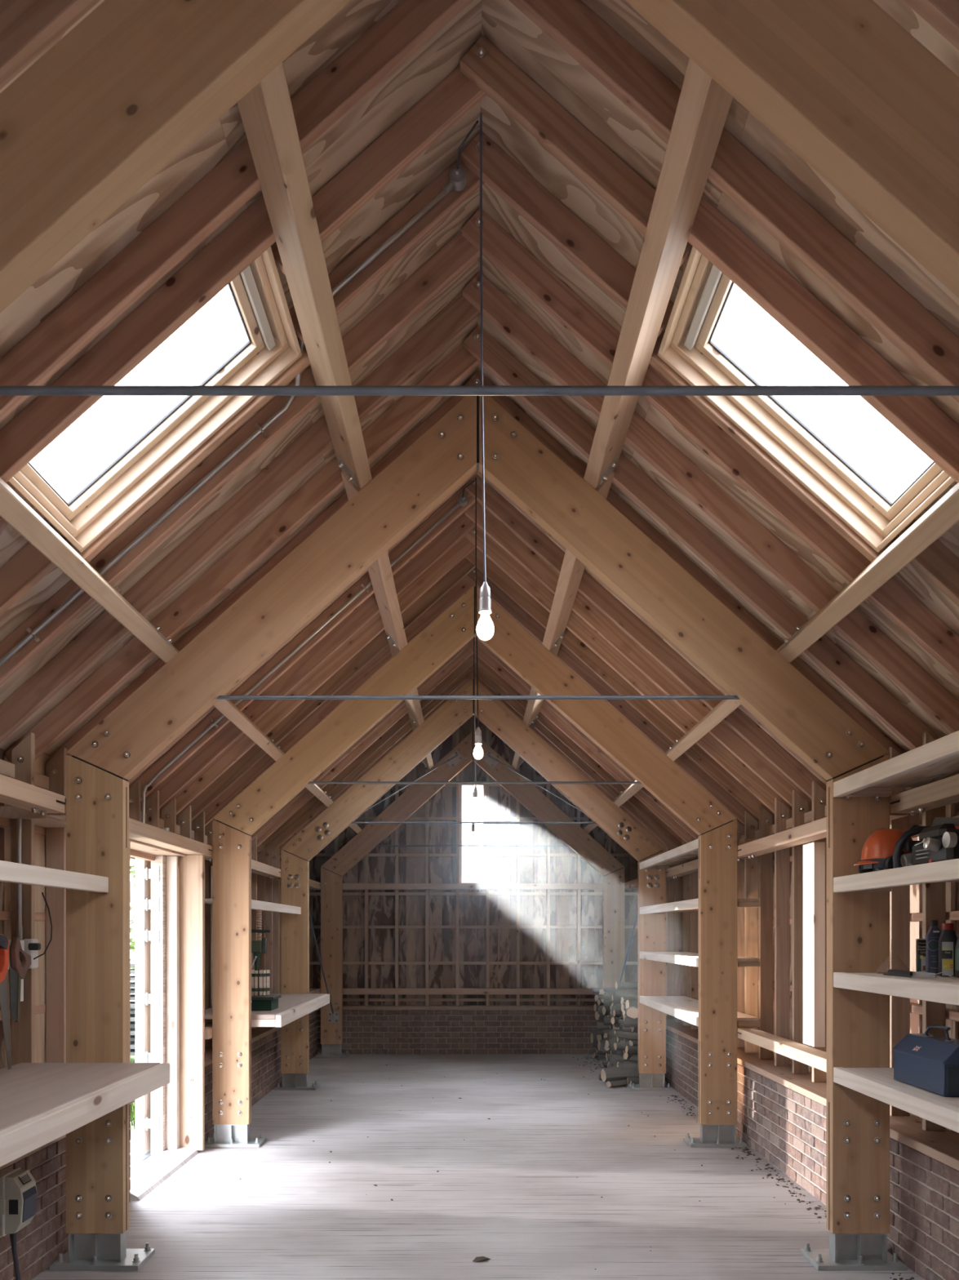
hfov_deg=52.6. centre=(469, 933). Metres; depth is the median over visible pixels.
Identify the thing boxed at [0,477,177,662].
purlin
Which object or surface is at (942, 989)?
storage shelf
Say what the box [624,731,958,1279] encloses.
wall
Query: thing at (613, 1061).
log
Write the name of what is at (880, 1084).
storage shelf
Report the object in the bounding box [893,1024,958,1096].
toolbox
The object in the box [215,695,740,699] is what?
rod
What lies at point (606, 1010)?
log
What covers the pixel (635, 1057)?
log
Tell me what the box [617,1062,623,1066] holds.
log
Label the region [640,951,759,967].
storage shelf
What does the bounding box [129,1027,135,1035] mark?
board
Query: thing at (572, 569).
purlin
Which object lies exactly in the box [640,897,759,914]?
storage shelf
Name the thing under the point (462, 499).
junction box
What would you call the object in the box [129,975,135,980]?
board
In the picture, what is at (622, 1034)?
log
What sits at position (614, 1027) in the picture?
log
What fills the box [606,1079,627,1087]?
log
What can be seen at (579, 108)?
ceiling
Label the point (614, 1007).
log
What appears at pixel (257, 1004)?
tray
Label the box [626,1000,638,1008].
log
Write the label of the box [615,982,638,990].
log
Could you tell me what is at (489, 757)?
brace
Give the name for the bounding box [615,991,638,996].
log
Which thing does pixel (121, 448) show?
window
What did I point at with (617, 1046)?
log
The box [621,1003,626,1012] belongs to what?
log
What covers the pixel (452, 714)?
frame
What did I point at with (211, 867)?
conduit
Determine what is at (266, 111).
purlin
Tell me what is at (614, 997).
log
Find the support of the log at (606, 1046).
on the log at (602, 1048)
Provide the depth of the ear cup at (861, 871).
4.63 m
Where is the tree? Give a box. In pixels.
[129,858,135,968]
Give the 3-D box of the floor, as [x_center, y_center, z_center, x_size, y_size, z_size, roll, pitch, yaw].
[0.040,1.690,1.700,4.750,0.120,23.400,0,0,0]
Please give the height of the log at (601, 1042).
0.138 m
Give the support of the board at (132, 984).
on the board at (132, 989)
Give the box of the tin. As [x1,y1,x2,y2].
[915,935,926,972]
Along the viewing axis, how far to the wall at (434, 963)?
13.28 m
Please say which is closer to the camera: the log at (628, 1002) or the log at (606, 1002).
the log at (628, 1002)
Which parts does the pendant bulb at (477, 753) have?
cord, bulb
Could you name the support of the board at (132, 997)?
on the board at (132, 1004)
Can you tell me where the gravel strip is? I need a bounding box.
[129,1129,151,1169]
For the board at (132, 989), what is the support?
on the board at (132, 997)
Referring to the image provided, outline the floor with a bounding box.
[32,1054,924,1279]
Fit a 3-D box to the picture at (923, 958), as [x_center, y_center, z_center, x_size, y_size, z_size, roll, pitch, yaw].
[2.142,0.144,4.582,0.020,0.070,0.005,0,0,0]
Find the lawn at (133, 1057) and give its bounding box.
[129,1000,135,1120]
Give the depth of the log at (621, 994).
10.41 m
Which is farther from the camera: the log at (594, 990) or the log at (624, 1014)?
the log at (594, 990)
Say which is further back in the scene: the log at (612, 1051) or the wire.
the log at (612, 1051)
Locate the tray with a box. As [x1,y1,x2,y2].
[251,998,278,1010]
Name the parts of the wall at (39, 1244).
rail, slot plate, rail, rail, rail, rail, rail, rail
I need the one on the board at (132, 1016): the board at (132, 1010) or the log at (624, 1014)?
the board at (132, 1010)
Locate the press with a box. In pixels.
[251,910,281,1010]
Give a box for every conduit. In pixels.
[0,189,447,666]
[16,818,22,939]
[141,506,456,822]
[209,866,212,1008]
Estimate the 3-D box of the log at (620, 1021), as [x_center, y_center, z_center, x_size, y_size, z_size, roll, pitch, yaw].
[1.837,0.983,10.685,0.416,0.051,0.044,0,0,33]
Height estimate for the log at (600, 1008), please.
0.111 m
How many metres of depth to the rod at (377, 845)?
12.87 m
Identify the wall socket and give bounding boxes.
[8,938,40,1001]
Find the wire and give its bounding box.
[883,972,956,979]
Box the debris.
[240,1056,914,1279]
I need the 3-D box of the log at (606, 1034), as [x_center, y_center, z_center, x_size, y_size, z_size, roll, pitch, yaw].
[1.811,1.234,11.872,0.382,0.098,0.081,0,0,-31]
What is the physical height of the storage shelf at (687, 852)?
0.073 m
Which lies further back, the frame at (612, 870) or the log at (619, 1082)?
the frame at (612, 870)
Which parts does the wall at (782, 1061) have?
rail, rail, rail, rail, slot plate, rail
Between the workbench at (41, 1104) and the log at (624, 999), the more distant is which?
the log at (624, 999)
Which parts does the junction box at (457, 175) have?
spout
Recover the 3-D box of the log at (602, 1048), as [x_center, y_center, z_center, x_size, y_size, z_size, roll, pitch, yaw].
[1.787,1.421,11.777,0.435,0.065,0.053,0,0,33]
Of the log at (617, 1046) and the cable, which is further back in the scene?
the log at (617, 1046)
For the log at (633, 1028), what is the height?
0.086 m
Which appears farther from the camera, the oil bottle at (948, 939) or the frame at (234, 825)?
the frame at (234, 825)
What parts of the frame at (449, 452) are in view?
post, knee plate, ridge plate, knee plate, post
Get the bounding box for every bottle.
[926,920,941,975]
[938,923,957,976]
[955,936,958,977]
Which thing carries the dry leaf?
on the floor
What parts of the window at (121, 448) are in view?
frame, sash, pane, sash, frame, sash, frame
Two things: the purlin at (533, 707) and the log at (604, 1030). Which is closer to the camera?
the purlin at (533, 707)
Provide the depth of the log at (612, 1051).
11.31 m
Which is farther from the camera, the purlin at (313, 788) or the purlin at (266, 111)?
the purlin at (313, 788)
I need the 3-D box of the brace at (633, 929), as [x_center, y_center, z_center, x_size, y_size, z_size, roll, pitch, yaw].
[1.880,0.351,11.533,0.140,1.659,2.600,0,0,0]
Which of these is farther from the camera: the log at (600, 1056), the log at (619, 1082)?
the log at (600, 1056)
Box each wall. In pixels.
[0,732,320,1279]
[308,715,638,1054]
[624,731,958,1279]
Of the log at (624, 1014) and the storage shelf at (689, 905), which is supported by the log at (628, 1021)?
the log at (624, 1014)
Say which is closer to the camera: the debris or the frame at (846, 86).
the frame at (846, 86)
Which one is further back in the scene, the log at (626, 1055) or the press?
the log at (626, 1055)
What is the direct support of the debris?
on the floor
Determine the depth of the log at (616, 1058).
10.81 m
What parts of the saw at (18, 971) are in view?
blade, handle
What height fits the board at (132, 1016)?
0.087 m
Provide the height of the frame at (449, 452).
4.296 m
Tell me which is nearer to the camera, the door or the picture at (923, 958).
the picture at (923, 958)
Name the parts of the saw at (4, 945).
handle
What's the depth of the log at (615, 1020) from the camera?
10.91 m
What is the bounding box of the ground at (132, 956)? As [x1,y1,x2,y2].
[129,954,135,1129]
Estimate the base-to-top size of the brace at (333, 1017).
1.659 m
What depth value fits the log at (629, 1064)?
10.46 m
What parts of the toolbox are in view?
lid, bail handle, panel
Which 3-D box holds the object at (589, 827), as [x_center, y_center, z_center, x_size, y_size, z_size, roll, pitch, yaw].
[1.587,-1.402,11.525,0.164,0.171,2.611,0,0,0]
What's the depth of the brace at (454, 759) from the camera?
12.81 m
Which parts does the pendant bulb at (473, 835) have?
cord, bulb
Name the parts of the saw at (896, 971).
handle, blade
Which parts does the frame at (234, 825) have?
post, knee plate, ridge plate, knee plate, post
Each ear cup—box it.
[858,868,873,873]
[884,855,902,869]
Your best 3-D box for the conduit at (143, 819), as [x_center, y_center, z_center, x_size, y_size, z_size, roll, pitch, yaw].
[-1.121,-1.770,6.447,2.098,2.182,0.072,0,0,0]
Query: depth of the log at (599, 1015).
12.10 m
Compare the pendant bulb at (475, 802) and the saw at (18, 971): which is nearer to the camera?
the saw at (18, 971)
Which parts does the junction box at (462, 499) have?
spout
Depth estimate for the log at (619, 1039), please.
10.70 m
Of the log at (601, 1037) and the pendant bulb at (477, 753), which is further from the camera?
the log at (601, 1037)
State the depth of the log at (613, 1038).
11.06 m
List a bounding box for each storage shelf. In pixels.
[640,838,757,870]
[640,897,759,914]
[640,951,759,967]
[640,995,759,1026]
[833,730,958,797]
[833,858,958,892]
[833,972,958,1005]
[833,1066,958,1133]
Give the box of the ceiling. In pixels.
[0,0,958,859]
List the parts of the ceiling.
plywood panel, plywood panel, plywood panel, plywood panel, plywood panel, plywood panel, plywood panel, plywood panel, plywood panel, plywood panel, plywood panel, plywood panel, plywood panel, plywood panel, plywood panel, plywood panel, plywood panel, plywood panel, plywood panel, plywood panel, plywood panel, plywood panel, plywood panel, plywood panel, plywood panel, plywood panel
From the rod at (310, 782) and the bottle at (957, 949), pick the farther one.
the rod at (310, 782)
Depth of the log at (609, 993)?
11.07 m
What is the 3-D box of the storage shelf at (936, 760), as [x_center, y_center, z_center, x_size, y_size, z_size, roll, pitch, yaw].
[2.009,-0.700,3.426,0.473,0.073,2.608,0,0,0]
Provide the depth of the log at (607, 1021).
11.62 m
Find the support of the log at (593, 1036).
on the log
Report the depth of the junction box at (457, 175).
3.69 m
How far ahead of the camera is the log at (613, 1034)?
11.26 m
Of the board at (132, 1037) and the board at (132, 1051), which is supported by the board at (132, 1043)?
the board at (132, 1037)
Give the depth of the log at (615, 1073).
10.33 m
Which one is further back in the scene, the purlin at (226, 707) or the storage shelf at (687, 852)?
the storage shelf at (687, 852)
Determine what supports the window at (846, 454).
attached to the ceiling
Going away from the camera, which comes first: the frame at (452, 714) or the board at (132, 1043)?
the frame at (452, 714)
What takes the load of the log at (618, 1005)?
on the log
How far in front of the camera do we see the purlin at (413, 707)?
9.44 m
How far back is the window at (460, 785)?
13.10 m
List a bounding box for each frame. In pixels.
[0,0,958,312]
[48,395,906,1271]
[204,585,746,1147]
[274,678,672,1089]
[315,731,624,1057]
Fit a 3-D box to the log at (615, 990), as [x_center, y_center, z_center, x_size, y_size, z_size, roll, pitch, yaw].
[1.834,0.667,10.904,0.428,0.063,0.056,0,0,18]
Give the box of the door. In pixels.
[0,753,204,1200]
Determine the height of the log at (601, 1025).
0.121 m
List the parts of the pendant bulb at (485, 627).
cord, bulb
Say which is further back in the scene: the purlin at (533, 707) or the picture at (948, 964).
the purlin at (533, 707)
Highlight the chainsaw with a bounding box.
[893,817,958,868]
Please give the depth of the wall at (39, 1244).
5.24 m
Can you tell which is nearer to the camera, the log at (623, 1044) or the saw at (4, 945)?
the saw at (4, 945)
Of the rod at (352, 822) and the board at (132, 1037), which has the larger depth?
the board at (132, 1037)
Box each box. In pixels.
[0,1167,36,1279]
[442,120,478,194]
[454,480,475,508]
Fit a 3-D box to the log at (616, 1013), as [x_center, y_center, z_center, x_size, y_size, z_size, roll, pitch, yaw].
[1.818,0.911,10.979,0.398,0.102,0.084,0,0,-13]
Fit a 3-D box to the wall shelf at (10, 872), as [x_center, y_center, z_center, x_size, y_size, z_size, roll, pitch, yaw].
[-1.972,-0.236,3.426,0.425,0.075,2.608,0,0,0]
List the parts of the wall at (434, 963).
rail, rail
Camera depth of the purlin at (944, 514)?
3.63 m
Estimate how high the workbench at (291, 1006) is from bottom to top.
0.100 m
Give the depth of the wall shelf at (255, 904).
8.65 m
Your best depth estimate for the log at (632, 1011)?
10.24 m
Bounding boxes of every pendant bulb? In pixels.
[471,690,475,839]
[472,637,479,808]
[473,477,483,759]
[476,112,493,639]
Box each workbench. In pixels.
[0,1062,169,1167]
[204,993,329,1026]
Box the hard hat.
[853,828,920,873]
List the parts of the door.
sawn post, threshold sill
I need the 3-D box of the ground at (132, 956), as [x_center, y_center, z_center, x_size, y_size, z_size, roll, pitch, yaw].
[0.040,1.750,20.000,120.000,0.100,120.000,0,0,0]
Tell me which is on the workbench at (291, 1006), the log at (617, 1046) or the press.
the press
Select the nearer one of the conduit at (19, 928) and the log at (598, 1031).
the conduit at (19, 928)
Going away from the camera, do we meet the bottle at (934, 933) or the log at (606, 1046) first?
the bottle at (934, 933)
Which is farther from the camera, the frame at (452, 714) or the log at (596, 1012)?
the log at (596, 1012)
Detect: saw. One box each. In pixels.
[0,933,11,1069]
[8,937,31,1022]
[888,968,936,977]
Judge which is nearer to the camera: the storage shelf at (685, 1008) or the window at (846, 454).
the window at (846, 454)
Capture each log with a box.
[590,1032,598,1043]
[592,987,613,993]
[594,1004,599,1011]
[595,994,600,1001]
[595,1011,604,1019]
[596,1026,603,1035]
[596,1034,604,1040]
[597,999,604,1004]
[597,1010,604,1017]
[597,1022,609,1029]
[597,1040,605,1050]
[597,1049,609,1054]
[598,1005,604,1014]
[598,1054,606,1060]
[600,1046,610,1052]
[600,1060,609,1063]
[600,1066,639,1082]
[602,1005,610,1015]
[603,1029,612,1035]
[604,992,608,999]
[604,1000,611,1005]
[604,1015,613,1025]
[604,1031,609,1038]
[604,1044,610,1050]
[606,1040,610,1048]
[606,1055,611,1061]
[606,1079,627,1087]
[607,991,613,995]
[608,996,621,1004]
[609,1049,617,1055]
[610,1017,621,1024]
[610,1036,617,1049]
[611,1004,616,1013]
[611,1029,621,1037]
[611,1053,623,1066]
[612,995,621,1000]
[613,989,638,995]
[613,1009,622,1017]
[613,1024,621,1029]
[614,1043,624,1050]
[614,1056,623,1060]
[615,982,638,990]
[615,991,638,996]
[616,1003,621,1009]
[616,1050,623,1054]
[617,1031,638,1039]
[617,1036,625,1042]
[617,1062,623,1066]
[618,1019,623,1024]
[619,992,638,999]
[619,1040,630,1049]
[621,996,635,1002]
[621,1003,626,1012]
[622,1009,627,1016]
[622,1026,638,1032]
[623,1016,638,1026]
[623,1052,633,1059]
[623,1059,638,1068]
[624,1006,638,1018]
[625,1045,638,1053]
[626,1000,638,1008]
[626,1076,639,1084]
[628,1053,638,1061]
[629,1040,638,1046]
[630,1026,638,1031]
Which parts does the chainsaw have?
handle, handle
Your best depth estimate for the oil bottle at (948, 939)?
4.25 m
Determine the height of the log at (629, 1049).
0.108 m
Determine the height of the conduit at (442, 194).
1.962 m
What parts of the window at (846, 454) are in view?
frame, sash, frame, sash, pane, sash, frame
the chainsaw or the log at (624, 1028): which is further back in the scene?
the log at (624, 1028)
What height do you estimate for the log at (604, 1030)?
0.075 m
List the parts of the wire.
rod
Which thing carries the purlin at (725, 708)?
attached to the ceiling
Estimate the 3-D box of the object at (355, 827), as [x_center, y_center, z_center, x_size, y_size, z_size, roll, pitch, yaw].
[-1.507,-1.402,11.525,0.164,0.171,2.611,0,0,0]
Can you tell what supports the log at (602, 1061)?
on the log
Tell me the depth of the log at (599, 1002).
12.14 m
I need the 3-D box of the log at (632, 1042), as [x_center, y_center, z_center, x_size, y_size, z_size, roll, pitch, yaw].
[1.881,1.178,10.469,0.316,0.071,0.087,0,0,-19]
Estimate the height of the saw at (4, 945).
0.640 m
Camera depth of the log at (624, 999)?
10.36 m
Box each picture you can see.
[921,956,925,971]
[942,950,952,958]
[943,960,953,969]
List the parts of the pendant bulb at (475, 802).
cord, bulb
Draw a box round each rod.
[0,386,958,395]
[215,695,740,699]
[307,781,641,783]
[351,822,596,823]
[376,844,569,846]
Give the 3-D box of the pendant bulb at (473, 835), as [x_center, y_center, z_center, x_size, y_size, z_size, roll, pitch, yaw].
[0.043,-2.006,11.570,0.063,1.780,0.063,0,0,0]
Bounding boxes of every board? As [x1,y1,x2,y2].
[129,962,135,967]
[129,967,135,973]
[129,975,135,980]
[129,981,135,986]
[129,986,135,993]
[129,994,135,1000]
[129,1001,135,1007]
[129,1007,135,1013]
[129,1013,135,1021]
[129,1021,135,1027]
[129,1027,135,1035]
[129,1035,135,1040]
[129,1040,135,1048]
[129,1048,135,1055]
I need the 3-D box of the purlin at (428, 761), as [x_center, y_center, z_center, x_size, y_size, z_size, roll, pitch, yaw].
[-0.558,-2.251,11.525,0.164,0.171,2.611,0,0,0]
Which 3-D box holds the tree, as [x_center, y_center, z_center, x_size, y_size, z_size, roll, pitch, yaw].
[-8.655,-4.392,25.289,6.752,12.313,5.044,0,0,-9]
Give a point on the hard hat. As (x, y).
(877, 851)
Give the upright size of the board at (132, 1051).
0.087 m
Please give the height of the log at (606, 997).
0.138 m
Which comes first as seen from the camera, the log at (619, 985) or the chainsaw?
the chainsaw
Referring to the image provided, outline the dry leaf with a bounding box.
[472,1256,490,1261]
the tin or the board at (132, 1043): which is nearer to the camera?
the tin
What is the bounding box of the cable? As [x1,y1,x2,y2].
[33,892,52,959]
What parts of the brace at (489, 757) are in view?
plate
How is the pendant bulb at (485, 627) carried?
hanging from the ceiling
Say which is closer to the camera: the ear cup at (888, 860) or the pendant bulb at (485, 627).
the pendant bulb at (485, 627)
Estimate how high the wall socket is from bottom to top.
0.302 m
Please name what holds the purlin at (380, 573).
attached to the ceiling
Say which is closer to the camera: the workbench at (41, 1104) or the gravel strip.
the workbench at (41, 1104)
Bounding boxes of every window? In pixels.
[8,246,302,552]
[458,783,486,883]
[657,246,955,552]
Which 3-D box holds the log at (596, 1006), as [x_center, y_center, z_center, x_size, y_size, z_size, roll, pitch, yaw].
[1.827,0.972,12.561,0.426,0.121,0.118,0,0,-9]
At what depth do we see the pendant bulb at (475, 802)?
8.87 m
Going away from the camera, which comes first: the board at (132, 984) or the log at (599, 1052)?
the log at (599, 1052)
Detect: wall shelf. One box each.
[0,860,108,892]
[204,898,301,914]
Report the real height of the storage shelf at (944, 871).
0.073 m
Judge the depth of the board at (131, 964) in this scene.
12.60 m
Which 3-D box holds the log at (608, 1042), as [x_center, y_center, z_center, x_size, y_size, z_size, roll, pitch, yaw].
[1.819,1.291,11.410,0.429,0.096,0.073,0,0,-16]
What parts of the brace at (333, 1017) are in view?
plate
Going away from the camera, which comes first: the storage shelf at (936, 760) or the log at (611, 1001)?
the storage shelf at (936, 760)
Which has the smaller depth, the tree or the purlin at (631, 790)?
the purlin at (631, 790)
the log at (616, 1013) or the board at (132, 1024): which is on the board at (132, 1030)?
the board at (132, 1024)
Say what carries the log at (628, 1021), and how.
on the log at (624, 1028)
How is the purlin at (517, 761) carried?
attached to the ceiling
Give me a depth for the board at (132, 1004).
12.60 m
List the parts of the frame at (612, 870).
post, post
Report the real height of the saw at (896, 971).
0.027 m
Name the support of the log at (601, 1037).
on the log
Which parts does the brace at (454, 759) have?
plate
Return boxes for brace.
[309,913,338,1022]
[366,750,463,810]
[481,750,581,811]
[619,910,638,982]
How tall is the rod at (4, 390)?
0.018 m
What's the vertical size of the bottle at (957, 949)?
0.226 m
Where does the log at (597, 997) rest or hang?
on the log
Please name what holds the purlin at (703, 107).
attached to the ceiling
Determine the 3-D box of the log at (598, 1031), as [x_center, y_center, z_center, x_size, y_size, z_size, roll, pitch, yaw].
[1.800,1.203,12.077,0.444,0.135,0.087,0,0,22]
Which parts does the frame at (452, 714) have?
post, post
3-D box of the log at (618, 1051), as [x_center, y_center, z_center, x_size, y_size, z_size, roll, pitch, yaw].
[1.869,1.395,11.250,0.321,0.107,0.109,0,0,15]
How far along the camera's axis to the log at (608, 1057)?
11.27 m
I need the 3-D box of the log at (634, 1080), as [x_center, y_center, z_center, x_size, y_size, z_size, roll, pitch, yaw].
[1.853,1.564,10.429,0.394,0.131,0.134,0,0,-16]
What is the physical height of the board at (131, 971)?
0.087 m

